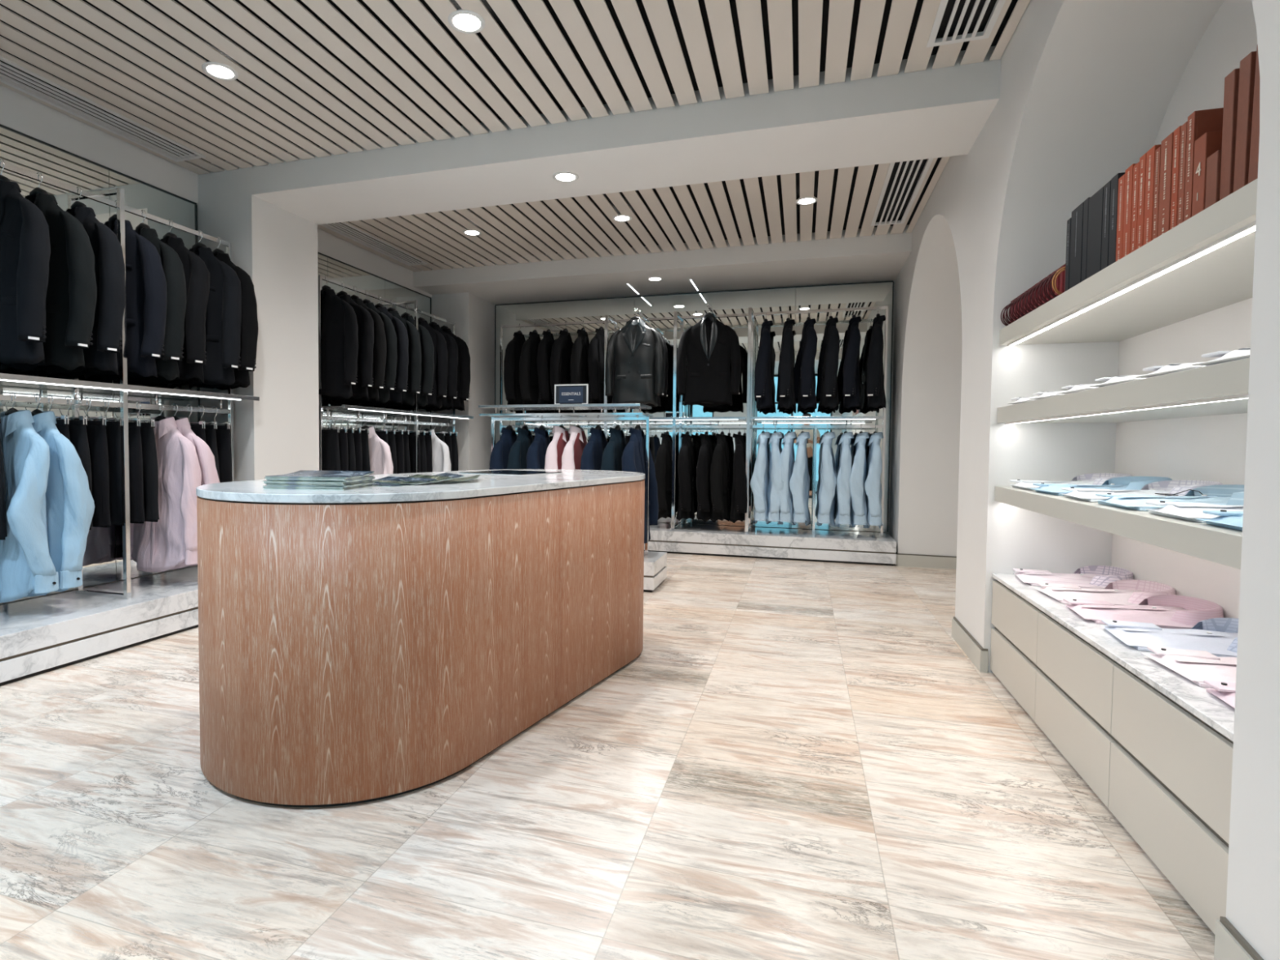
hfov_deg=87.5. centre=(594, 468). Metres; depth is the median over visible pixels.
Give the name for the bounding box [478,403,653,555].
clothes rack
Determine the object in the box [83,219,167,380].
suit jacket
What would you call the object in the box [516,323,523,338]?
hanger
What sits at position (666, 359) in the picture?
suit jacket
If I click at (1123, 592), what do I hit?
shirt
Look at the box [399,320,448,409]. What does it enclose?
suit jacket
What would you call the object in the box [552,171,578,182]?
recessed light
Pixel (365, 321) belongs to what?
suit jacket
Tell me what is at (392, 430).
hanger
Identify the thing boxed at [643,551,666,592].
plinth
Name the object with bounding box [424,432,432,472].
trousers
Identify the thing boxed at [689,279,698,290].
linear light
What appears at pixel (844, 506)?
dress shirt
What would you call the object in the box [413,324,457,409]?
suit jacket
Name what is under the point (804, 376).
suit jacket
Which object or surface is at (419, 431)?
hanger
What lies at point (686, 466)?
suit jacket
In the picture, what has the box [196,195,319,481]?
pillar
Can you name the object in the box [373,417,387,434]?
hanger
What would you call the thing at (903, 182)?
ceiling vent
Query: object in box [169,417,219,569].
dress shirt
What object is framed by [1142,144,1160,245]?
book
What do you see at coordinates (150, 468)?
trousers
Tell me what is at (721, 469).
suit jacket
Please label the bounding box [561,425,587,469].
dress shirt
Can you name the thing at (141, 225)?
hanger
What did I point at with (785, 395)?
suit jacket
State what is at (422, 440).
trousers
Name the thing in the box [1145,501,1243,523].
shirt
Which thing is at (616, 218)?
diffuser
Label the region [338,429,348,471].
trousers
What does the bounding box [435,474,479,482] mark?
magazine
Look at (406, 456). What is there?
trousers
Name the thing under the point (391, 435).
trousers
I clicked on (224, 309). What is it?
suit jacket
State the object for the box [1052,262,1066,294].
paper bag
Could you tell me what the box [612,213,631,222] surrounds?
recessed light
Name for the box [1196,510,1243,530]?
shirt
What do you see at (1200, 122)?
book
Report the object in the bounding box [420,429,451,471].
dress shirt
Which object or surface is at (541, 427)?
hanger
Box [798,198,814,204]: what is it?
diffuser
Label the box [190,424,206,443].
trousers
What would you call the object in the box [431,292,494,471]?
wall
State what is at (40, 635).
plinth
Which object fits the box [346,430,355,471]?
trousers
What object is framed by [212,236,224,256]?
hanger
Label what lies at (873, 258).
ceiling
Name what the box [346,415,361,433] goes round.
hanger
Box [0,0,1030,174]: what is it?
ceiling
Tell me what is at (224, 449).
trousers
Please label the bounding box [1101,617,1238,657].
shirt
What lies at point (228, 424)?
hanger
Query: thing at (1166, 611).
shirt
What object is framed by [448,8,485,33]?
recessed light
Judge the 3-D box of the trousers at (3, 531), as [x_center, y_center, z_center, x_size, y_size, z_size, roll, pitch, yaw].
[-2.743,0.041,2.978,0.284,0.546,0.092,1,2,16]
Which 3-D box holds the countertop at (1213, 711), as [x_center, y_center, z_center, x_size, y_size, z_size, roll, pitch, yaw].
[1.764,0.519,2.109,0.458,0.017,1.837,1,2,17]
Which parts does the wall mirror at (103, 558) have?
mirror panel, frame, mirror panel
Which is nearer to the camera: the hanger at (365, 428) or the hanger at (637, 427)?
the hanger at (637, 427)
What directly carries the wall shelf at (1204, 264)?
attached to the wall at (1088, 88)
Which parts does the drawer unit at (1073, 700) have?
drawer, drawer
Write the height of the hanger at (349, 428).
0.143 m
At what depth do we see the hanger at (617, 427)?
4.96 m
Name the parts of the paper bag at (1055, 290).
rope handle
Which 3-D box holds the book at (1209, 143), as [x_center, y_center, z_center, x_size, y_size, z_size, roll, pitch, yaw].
[1.483,-0.668,1.505,0.199,0.184,0.048,1,2,17]
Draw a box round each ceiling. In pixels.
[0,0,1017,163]
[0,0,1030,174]
[317,156,950,271]
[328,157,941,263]
[413,224,911,304]
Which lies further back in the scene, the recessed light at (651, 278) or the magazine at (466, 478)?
the recessed light at (651, 278)
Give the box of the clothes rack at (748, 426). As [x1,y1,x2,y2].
[499,304,888,536]
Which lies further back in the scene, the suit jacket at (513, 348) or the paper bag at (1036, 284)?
the suit jacket at (513, 348)
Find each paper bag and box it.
[1000,299,1013,325]
[1003,297,1017,324]
[1006,295,1020,322]
[1009,293,1023,320]
[1013,290,1027,318]
[1016,288,1031,316]
[1019,285,1034,314]
[1023,282,1039,312]
[1026,280,1042,310]
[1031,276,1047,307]
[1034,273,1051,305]
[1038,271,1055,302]
[1043,267,1060,300]
[1047,264,1065,297]
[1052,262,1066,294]
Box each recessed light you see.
[201,61,238,80]
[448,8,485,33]
[462,228,481,235]
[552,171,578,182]
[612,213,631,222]
[647,276,662,280]
[795,196,817,204]
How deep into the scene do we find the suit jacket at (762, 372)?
6.14 m
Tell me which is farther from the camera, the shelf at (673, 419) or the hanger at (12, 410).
the shelf at (673, 419)
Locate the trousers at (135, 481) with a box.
[128,422,145,524]
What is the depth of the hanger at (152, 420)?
3.65 m
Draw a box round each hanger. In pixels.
[0,158,9,181]
[4,391,18,415]
[27,172,48,204]
[31,393,42,416]
[46,394,68,424]
[56,395,87,424]
[69,186,86,216]
[69,397,106,425]
[88,398,120,426]
[106,200,116,229]
[106,400,140,426]
[134,209,150,235]
[134,400,155,426]
[154,402,165,421]
[161,219,177,244]
[172,403,179,420]
[186,404,205,428]
[189,404,217,428]
[191,230,206,253]
[204,405,230,429]
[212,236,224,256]
[322,275,331,292]
[323,413,340,432]
[323,414,347,432]
[327,414,354,432]
[336,281,347,297]
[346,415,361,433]
[346,415,369,433]
[351,285,359,299]
[360,416,369,428]
[362,289,370,303]
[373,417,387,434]
[374,294,383,308]
[374,417,395,431]
[386,298,395,311]
[387,418,409,431]
[390,418,404,434]
[395,419,420,435]
[400,304,410,317]
[408,420,431,435]
[417,309,425,322]
[428,314,437,326]
[435,422,457,435]
[440,318,448,329]
[506,415,513,435]
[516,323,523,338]
[521,415,528,433]
[538,415,545,430]
[595,415,602,433]
[614,415,621,431]
[631,307,640,323]
[635,414,641,431]
[703,304,714,318]
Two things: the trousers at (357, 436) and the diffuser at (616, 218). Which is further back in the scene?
the trousers at (357, 436)
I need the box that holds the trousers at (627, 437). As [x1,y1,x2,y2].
[625,435,630,444]
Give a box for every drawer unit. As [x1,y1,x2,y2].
[990,579,1043,721]
[1035,612,1119,808]
[1108,664,1233,933]
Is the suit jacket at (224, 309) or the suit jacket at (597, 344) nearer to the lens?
the suit jacket at (224, 309)
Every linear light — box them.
[626,283,639,293]
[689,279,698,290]
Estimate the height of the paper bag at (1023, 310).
0.125 m
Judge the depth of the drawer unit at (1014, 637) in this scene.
2.72 m
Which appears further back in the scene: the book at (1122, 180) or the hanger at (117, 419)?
the hanger at (117, 419)
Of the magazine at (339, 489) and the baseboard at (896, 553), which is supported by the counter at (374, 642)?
the magazine at (339, 489)
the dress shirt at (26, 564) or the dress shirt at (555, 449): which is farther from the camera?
the dress shirt at (555, 449)
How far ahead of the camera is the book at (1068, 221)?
2.29 m
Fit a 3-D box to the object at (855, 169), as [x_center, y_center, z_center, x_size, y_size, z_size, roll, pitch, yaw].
[0.077,-1.991,5.149,4.610,0.013,1.918,1,2,17]
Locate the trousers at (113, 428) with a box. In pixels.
[105,421,122,525]
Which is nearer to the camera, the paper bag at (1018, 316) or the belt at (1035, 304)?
the belt at (1035, 304)
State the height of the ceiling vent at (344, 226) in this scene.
0.047 m
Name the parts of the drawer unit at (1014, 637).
drawer, drawer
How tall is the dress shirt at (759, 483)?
0.885 m
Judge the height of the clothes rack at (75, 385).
2.098 m
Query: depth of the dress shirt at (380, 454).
5.53 m
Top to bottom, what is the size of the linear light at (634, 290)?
0.007 m
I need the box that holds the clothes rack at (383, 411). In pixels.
[317,275,473,472]
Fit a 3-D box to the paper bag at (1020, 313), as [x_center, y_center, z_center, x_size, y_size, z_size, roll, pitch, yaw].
[1.828,-0.681,2.746,0.164,0.125,0.045,1,2,16]
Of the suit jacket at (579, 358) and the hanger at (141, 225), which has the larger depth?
the suit jacket at (579, 358)
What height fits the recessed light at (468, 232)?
0.022 m
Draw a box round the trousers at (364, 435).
[360,430,370,475]
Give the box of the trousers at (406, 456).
[403,431,410,473]
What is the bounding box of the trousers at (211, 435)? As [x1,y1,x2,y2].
[204,424,219,479]
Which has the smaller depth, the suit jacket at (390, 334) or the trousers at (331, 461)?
the trousers at (331, 461)
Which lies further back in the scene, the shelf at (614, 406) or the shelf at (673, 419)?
the shelf at (673, 419)
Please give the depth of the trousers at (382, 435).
5.69 m
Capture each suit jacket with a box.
[0,180,50,369]
[0,192,97,373]
[46,206,125,377]
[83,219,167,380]
[114,227,186,382]
[138,236,209,385]
[167,247,241,388]
[189,253,257,390]
[318,288,358,400]
[322,294,373,400]
[332,297,386,403]
[343,302,397,404]
[356,306,408,405]
[373,311,421,406]
[385,315,434,408]
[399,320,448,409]
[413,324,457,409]
[426,328,470,411]
[488,426,517,469]
[503,332,531,413]
[506,426,533,469]
[519,331,546,413]
[525,426,551,469]
[537,330,555,413]
[550,330,577,412]
[570,328,591,412]
[580,426,608,470]
[587,328,613,412]
[600,426,626,471]
[604,319,665,406]
[608,323,668,407]
[621,426,658,543]
[654,433,678,519]
[675,432,697,520]
[676,315,741,407]
[696,433,713,522]
[710,433,733,522]
[729,433,746,523]
[754,320,773,411]
[776,319,795,411]
[793,318,817,411]
[816,317,839,410]
[839,315,861,410]
[866,315,885,410]
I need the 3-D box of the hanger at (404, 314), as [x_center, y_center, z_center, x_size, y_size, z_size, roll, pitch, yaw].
[-1.737,-1.373,6.134,0.336,0.282,0.034,1,2,21]
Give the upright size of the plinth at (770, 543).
0.215 m
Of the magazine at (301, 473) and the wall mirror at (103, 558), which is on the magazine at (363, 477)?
the magazine at (301, 473)
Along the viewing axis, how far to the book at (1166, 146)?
1.67 m
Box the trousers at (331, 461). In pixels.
[323,429,340,471]
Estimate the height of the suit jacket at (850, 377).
0.858 m
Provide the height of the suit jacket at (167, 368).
0.859 m
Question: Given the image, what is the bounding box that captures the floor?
[0,553,1214,959]
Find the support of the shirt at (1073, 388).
on the wall shelf at (1221, 388)
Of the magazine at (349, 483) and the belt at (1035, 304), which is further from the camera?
the belt at (1035, 304)
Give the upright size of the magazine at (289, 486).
0.005 m
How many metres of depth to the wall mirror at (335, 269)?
6.08 m
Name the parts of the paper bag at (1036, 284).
rope handle, rope handle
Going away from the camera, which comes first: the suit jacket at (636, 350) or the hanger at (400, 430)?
the hanger at (400, 430)
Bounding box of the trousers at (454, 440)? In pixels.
[451,433,458,471]
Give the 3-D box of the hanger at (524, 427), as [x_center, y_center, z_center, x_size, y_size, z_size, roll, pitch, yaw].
[-0.542,-0.275,5.205,0.034,0.282,0.336,1,2,14]
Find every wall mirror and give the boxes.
[0,124,199,604]
[317,252,431,432]
[494,280,893,532]
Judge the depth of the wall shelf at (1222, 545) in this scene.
1.74 m
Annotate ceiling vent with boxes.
[0,48,206,161]
[320,221,428,266]
[871,158,933,226]
[926,0,1005,47]
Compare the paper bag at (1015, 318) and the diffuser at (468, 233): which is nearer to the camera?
the paper bag at (1015, 318)
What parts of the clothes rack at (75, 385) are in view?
hanging rod, post, rail, rail, post, hanging rod, hanging rod, post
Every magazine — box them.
[262,479,372,484]
[262,483,372,488]
[263,484,372,490]
[264,475,373,479]
[264,480,373,484]
[265,470,374,478]
[266,477,374,481]
[266,481,374,486]
[372,475,436,487]
[373,474,452,484]
[399,472,464,481]
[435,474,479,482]
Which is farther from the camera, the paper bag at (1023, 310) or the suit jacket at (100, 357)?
the suit jacket at (100, 357)
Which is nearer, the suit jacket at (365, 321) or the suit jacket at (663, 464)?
the suit jacket at (365, 321)
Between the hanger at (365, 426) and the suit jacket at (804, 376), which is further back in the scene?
the suit jacket at (804, 376)
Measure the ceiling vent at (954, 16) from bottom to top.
0.047 m
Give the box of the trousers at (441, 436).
[435,433,444,442]
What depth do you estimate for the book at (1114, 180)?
1.95 m
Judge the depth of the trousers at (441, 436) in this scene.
6.61 m
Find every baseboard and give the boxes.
[894,551,897,565]
[897,553,956,568]
[951,616,988,672]
[1213,915,1263,959]
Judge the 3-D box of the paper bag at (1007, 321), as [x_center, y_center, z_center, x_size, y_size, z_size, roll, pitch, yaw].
[1.882,-0.686,2.923,0.164,0.125,0.045,1,2,14]
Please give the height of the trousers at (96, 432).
0.546 m
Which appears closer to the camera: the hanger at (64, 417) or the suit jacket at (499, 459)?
the hanger at (64, 417)
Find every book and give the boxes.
[1064,217,1071,291]
[1069,201,1084,288]
[1080,197,1089,282]
[1086,186,1103,278]
[1101,180,1111,270]
[1107,172,1124,266]
[1115,173,1124,261]
[1122,163,1137,257]
[1130,161,1139,253]
[1136,152,1146,249]
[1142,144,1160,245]
[1151,146,1160,239]
[1157,132,1173,236]
[1169,125,1181,229]
[1177,121,1187,225]
[1183,107,1223,221]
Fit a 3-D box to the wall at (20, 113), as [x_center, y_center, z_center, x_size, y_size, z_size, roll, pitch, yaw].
[-2.880,-0.611,3.780,0.185,2.967,8.643,1,2,17]
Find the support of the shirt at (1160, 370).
on the wall shelf at (1221, 388)
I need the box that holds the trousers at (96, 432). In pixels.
[85,420,111,527]
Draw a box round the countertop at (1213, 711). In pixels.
[991,573,1235,742]
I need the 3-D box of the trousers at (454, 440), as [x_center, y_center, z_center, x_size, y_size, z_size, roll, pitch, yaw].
[-1.528,-0.090,6.888,0.265,0.546,0.091,1,2,15]
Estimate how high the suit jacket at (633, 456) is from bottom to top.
0.858 m
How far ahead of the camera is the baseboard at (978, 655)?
3.26 m
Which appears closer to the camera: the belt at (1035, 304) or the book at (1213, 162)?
the book at (1213, 162)
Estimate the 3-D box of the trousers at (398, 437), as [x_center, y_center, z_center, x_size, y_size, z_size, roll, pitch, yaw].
[-1.813,-0.059,5.969,0.271,0.546,0.088,1,2,20]
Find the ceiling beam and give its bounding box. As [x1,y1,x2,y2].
[197,45,1000,224]
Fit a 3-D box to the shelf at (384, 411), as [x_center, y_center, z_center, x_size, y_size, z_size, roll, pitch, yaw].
[-1.781,-0.506,6.052,0.443,0.026,2.066,1,2,17]
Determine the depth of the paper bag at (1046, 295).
2.45 m
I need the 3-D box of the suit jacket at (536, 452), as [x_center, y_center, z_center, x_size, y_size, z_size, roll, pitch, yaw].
[-0.403,0.105,5.176,0.178,0.858,0.592,1,2,13]
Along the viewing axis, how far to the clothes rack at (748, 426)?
6.43 m
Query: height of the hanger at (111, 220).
0.282 m
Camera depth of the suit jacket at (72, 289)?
3.12 m
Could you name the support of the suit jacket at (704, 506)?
hanging from the hanger
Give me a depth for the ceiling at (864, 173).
5.21 m
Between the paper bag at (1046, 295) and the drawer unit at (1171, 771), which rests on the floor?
the drawer unit at (1171, 771)
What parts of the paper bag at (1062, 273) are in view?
rope handle, rope handle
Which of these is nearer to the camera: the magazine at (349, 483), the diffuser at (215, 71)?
the magazine at (349, 483)
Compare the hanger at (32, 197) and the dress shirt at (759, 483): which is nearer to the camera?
the hanger at (32, 197)
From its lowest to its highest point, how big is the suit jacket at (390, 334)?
0.858 m
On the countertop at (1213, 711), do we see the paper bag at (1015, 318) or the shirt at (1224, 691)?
the shirt at (1224, 691)
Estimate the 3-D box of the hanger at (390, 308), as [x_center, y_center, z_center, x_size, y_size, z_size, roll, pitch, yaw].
[-1.806,-1.365,5.911,0.336,0.282,0.034,1,2,13]
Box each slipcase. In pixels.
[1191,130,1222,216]
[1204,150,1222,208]
[1219,68,1239,199]
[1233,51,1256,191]
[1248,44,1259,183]
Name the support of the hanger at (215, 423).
hanging from the clothes rack at (75, 385)
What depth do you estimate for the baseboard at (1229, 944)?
1.28 m
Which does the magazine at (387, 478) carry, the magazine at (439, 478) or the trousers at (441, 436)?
the magazine at (439, 478)
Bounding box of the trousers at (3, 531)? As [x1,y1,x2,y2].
[0,417,7,539]
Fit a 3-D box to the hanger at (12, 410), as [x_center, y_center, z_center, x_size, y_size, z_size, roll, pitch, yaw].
[-2.700,-0.215,3.098,0.336,0.282,0.034,1,2,21]
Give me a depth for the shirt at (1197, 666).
1.69 m
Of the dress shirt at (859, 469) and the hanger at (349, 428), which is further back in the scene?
the dress shirt at (859, 469)
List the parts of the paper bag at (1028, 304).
rope handle, rope handle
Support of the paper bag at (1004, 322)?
on the wall shelf at (1204, 264)
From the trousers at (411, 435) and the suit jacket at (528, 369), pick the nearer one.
the trousers at (411, 435)
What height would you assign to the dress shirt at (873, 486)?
0.885 m
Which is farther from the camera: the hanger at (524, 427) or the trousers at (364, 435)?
the trousers at (364, 435)
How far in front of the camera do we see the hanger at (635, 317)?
6.40 m
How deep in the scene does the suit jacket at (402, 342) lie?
5.64 m
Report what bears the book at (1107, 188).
on the wall shelf at (1204, 264)
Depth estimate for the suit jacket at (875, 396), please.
5.86 m
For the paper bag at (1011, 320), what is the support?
on the wall shelf at (1204, 264)
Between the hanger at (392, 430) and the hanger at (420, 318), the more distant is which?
the hanger at (420, 318)
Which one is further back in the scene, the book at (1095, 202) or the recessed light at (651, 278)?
the recessed light at (651, 278)
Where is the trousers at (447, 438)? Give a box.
[444,433,452,471]
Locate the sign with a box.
[554,383,588,404]
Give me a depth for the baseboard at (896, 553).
5.81 m
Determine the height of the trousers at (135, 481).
0.546 m
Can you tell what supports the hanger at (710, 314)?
hanging from the clothes rack at (748, 426)
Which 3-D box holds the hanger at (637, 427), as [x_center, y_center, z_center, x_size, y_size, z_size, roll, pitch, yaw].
[0.320,-0.259,4.938,0.034,0.282,0.336,1,2,21]
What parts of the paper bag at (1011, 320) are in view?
rope handle, rope handle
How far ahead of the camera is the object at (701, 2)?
3.04 m
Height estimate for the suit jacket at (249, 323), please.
0.858 m
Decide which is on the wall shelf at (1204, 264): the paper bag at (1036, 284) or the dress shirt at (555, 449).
the paper bag at (1036, 284)
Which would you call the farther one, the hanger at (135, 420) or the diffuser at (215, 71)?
the hanger at (135, 420)
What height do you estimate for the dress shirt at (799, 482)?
0.885 m
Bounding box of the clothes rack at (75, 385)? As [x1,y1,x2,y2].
[0,160,259,599]
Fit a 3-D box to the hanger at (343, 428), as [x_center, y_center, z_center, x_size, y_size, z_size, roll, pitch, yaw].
[-2.041,-0.356,5.217,0.249,0.143,0.019,1,2,16]
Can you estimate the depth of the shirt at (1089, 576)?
2.80 m
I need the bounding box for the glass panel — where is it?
[458,470,561,475]
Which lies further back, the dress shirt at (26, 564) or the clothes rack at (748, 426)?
the clothes rack at (748, 426)
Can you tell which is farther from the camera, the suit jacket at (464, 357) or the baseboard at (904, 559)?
the suit jacket at (464, 357)
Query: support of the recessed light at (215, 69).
in the ceiling at (658, 11)
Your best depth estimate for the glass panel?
3.25 m
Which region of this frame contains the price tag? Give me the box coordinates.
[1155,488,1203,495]
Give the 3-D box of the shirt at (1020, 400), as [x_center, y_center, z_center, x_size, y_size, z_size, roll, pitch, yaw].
[1.972,-0.302,2.747,0.417,0.070,0.279,1,2,17]
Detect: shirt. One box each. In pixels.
[0,409,58,603]
[25,410,94,596]
[129,416,201,572]
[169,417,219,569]
[358,426,393,475]
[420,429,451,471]
[544,425,569,469]
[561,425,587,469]
[750,431,771,524]
[765,431,783,524]
[777,431,796,524]
[789,431,811,525]
[816,431,837,527]
[835,431,853,527]
[848,431,869,528]
[862,431,884,528]
[1007,396,1036,404]
[1009,473,1132,490]
[1013,565,1133,588]
[1029,391,1064,399]
[1029,475,1172,495]
[1035,579,1176,604]
[1057,383,1098,394]
[1061,480,1222,502]
[1062,595,1224,629]
[1088,374,1146,387]
[1095,484,1244,511]
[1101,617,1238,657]
[1136,361,1204,377]
[1142,646,1236,688]
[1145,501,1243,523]
[1193,347,1250,366]
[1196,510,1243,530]
[1203,680,1235,708]
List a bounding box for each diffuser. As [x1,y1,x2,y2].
[206,65,233,78]
[453,13,479,31]
[465,231,479,235]
[555,173,574,181]
[614,216,629,221]
[649,277,660,280]
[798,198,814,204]
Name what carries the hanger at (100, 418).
hanging from the clothes rack at (75, 385)
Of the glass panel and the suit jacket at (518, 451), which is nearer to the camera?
the glass panel
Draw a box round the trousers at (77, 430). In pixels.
[68,419,93,529]
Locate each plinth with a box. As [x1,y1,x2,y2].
[0,565,198,685]
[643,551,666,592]
[644,522,896,565]
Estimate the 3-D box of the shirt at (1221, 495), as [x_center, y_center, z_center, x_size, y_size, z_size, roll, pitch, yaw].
[1.723,0.081,1.929,0.419,0.070,0.278,1,2,14]
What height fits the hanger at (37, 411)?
0.282 m
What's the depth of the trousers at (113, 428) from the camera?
3.47 m
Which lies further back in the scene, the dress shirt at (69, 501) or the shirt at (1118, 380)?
the dress shirt at (69, 501)
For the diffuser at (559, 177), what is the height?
0.002 m
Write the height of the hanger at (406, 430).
0.143 m
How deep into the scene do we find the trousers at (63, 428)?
3.21 m
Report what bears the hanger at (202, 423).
hanging from the clothes rack at (75, 385)
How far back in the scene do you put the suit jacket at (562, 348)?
6.80 m
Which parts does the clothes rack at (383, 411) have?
post, post, rail, rail, post, post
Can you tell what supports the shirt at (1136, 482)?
on the wall shelf at (1222, 545)
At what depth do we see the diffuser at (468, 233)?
5.48 m
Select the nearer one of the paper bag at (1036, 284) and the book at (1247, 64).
the book at (1247, 64)
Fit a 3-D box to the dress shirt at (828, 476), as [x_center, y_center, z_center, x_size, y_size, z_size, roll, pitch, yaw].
[2.185,0.097,6.241,0.176,0.884,0.522,1,2,23]
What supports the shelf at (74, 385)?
attached to the clothes rack at (75, 385)
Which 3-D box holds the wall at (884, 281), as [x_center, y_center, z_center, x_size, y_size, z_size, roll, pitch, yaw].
[1.059,-0.695,7.002,5.590,2.967,0.150,1,2,17]
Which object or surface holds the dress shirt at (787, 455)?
hanging from the hanger
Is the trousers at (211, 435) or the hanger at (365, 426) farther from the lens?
the hanger at (365, 426)
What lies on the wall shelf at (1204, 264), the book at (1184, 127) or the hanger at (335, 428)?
the book at (1184, 127)
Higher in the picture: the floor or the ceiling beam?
the ceiling beam
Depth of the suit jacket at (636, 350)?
6.37 m
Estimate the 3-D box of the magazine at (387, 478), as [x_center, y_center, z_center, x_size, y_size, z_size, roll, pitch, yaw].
[-0.718,0.043,2.333,0.258,0.020,0.202,2,2,33]
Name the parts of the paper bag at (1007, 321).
rope handle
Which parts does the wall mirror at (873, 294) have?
mirror panel, mirror panel, mirror panel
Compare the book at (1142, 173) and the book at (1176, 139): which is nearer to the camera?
the book at (1176, 139)
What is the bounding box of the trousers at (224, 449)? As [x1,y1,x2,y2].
[215,425,232,482]
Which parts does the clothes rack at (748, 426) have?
post, rail, rail, post, post, out arm, rail, rail, post, post, rail, out arm, rail, post, post, post, rail, rail, post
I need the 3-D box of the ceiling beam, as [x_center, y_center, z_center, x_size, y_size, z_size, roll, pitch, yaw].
[-0.303,-1.896,3.950,4.622,0.370,0.602,1,2,17]
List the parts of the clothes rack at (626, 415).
post, frame, rail, post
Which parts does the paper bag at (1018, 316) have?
rope handle, rope handle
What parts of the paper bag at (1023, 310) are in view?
rope handle, rope handle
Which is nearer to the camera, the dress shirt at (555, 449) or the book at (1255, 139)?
the book at (1255, 139)
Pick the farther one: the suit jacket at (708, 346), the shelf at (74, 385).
the suit jacket at (708, 346)
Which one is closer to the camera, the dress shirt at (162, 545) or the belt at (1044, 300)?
the belt at (1044, 300)
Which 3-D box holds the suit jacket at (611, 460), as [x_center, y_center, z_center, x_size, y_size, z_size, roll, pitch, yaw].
[0.172,0.116,4.996,0.164,0.858,0.588,1,2,21]
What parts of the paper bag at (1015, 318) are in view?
rope handle, rope handle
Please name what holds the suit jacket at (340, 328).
hanging from the hanger at (325, 286)
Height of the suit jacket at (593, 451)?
0.858 m
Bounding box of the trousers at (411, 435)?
[408,432,420,472]
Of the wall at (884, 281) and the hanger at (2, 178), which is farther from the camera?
the wall at (884, 281)
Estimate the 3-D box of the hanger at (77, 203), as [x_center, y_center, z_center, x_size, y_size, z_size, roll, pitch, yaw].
[-2.599,-1.280,3.360,0.336,0.282,0.034,1,2,20]
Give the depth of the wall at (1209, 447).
2.36 m
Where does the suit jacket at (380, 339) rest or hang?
hanging from the hanger at (353, 296)
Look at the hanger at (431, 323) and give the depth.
6.57 m
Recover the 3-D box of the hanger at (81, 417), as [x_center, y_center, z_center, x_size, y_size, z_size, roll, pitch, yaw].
[-2.627,-0.293,3.329,0.249,0.143,0.019,1,2,17]
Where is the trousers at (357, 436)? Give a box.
[353,430,362,471]
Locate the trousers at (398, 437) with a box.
[395,431,404,473]
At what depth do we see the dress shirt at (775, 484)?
6.16 m
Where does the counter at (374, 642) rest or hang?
on the floor
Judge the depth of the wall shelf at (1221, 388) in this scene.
1.83 m
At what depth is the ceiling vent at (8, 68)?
3.51 m
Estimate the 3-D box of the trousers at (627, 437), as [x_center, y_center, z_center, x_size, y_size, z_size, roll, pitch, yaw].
[0.332,-0.065,6.814,0.088,0.546,0.271,1,2,17]
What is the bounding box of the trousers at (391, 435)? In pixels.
[387,431,396,473]
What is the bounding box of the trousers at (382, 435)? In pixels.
[374,431,387,444]
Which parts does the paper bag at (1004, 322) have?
rope handle, rope handle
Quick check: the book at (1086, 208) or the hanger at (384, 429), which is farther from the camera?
the hanger at (384, 429)
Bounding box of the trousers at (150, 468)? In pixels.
[140,422,159,522]
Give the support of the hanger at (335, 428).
hanging from the clothes rack at (383, 411)
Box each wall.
[0,74,431,604]
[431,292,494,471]
[494,280,895,533]
[888,0,1279,959]
[1111,297,1252,618]
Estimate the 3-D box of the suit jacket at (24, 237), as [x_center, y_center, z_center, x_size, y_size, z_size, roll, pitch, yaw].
[-2.705,-0.891,3.047,0.595,0.858,0.183,1,2,19]
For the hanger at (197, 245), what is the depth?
4.03 m
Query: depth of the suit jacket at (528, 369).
6.90 m
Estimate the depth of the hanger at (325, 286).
5.09 m
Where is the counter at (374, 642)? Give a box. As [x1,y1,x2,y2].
[195,469,644,807]
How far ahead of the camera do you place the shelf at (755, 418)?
6.08 m
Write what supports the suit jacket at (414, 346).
hanging from the hanger at (390, 308)
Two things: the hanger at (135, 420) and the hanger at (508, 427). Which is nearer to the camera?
the hanger at (135, 420)
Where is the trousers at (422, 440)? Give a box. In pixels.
[419,432,426,472]
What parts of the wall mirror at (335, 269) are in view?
mirror panel, mirror panel, mirror panel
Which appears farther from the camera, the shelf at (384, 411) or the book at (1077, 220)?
the shelf at (384, 411)
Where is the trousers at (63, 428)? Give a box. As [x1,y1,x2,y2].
[55,418,70,440]
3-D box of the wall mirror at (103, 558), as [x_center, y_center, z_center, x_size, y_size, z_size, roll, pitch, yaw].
[-2.985,-0.506,3.155,0.017,2.362,2.577,1,2,17]
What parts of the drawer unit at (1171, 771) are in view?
drawer, drawer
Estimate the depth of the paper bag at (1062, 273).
2.40 m
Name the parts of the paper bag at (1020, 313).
rope handle, rope handle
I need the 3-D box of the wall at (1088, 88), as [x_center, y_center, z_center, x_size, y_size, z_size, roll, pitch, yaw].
[1.913,-0.494,2.218,0.688,2.924,8.497,1,2,17]
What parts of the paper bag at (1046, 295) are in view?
rope handle, rope handle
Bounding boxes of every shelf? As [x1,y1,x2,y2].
[0,373,259,400]
[320,404,473,418]
[478,403,651,410]
[511,417,746,421]
[750,416,884,420]
[994,485,1242,569]
[996,357,1249,424]
[999,177,1257,346]

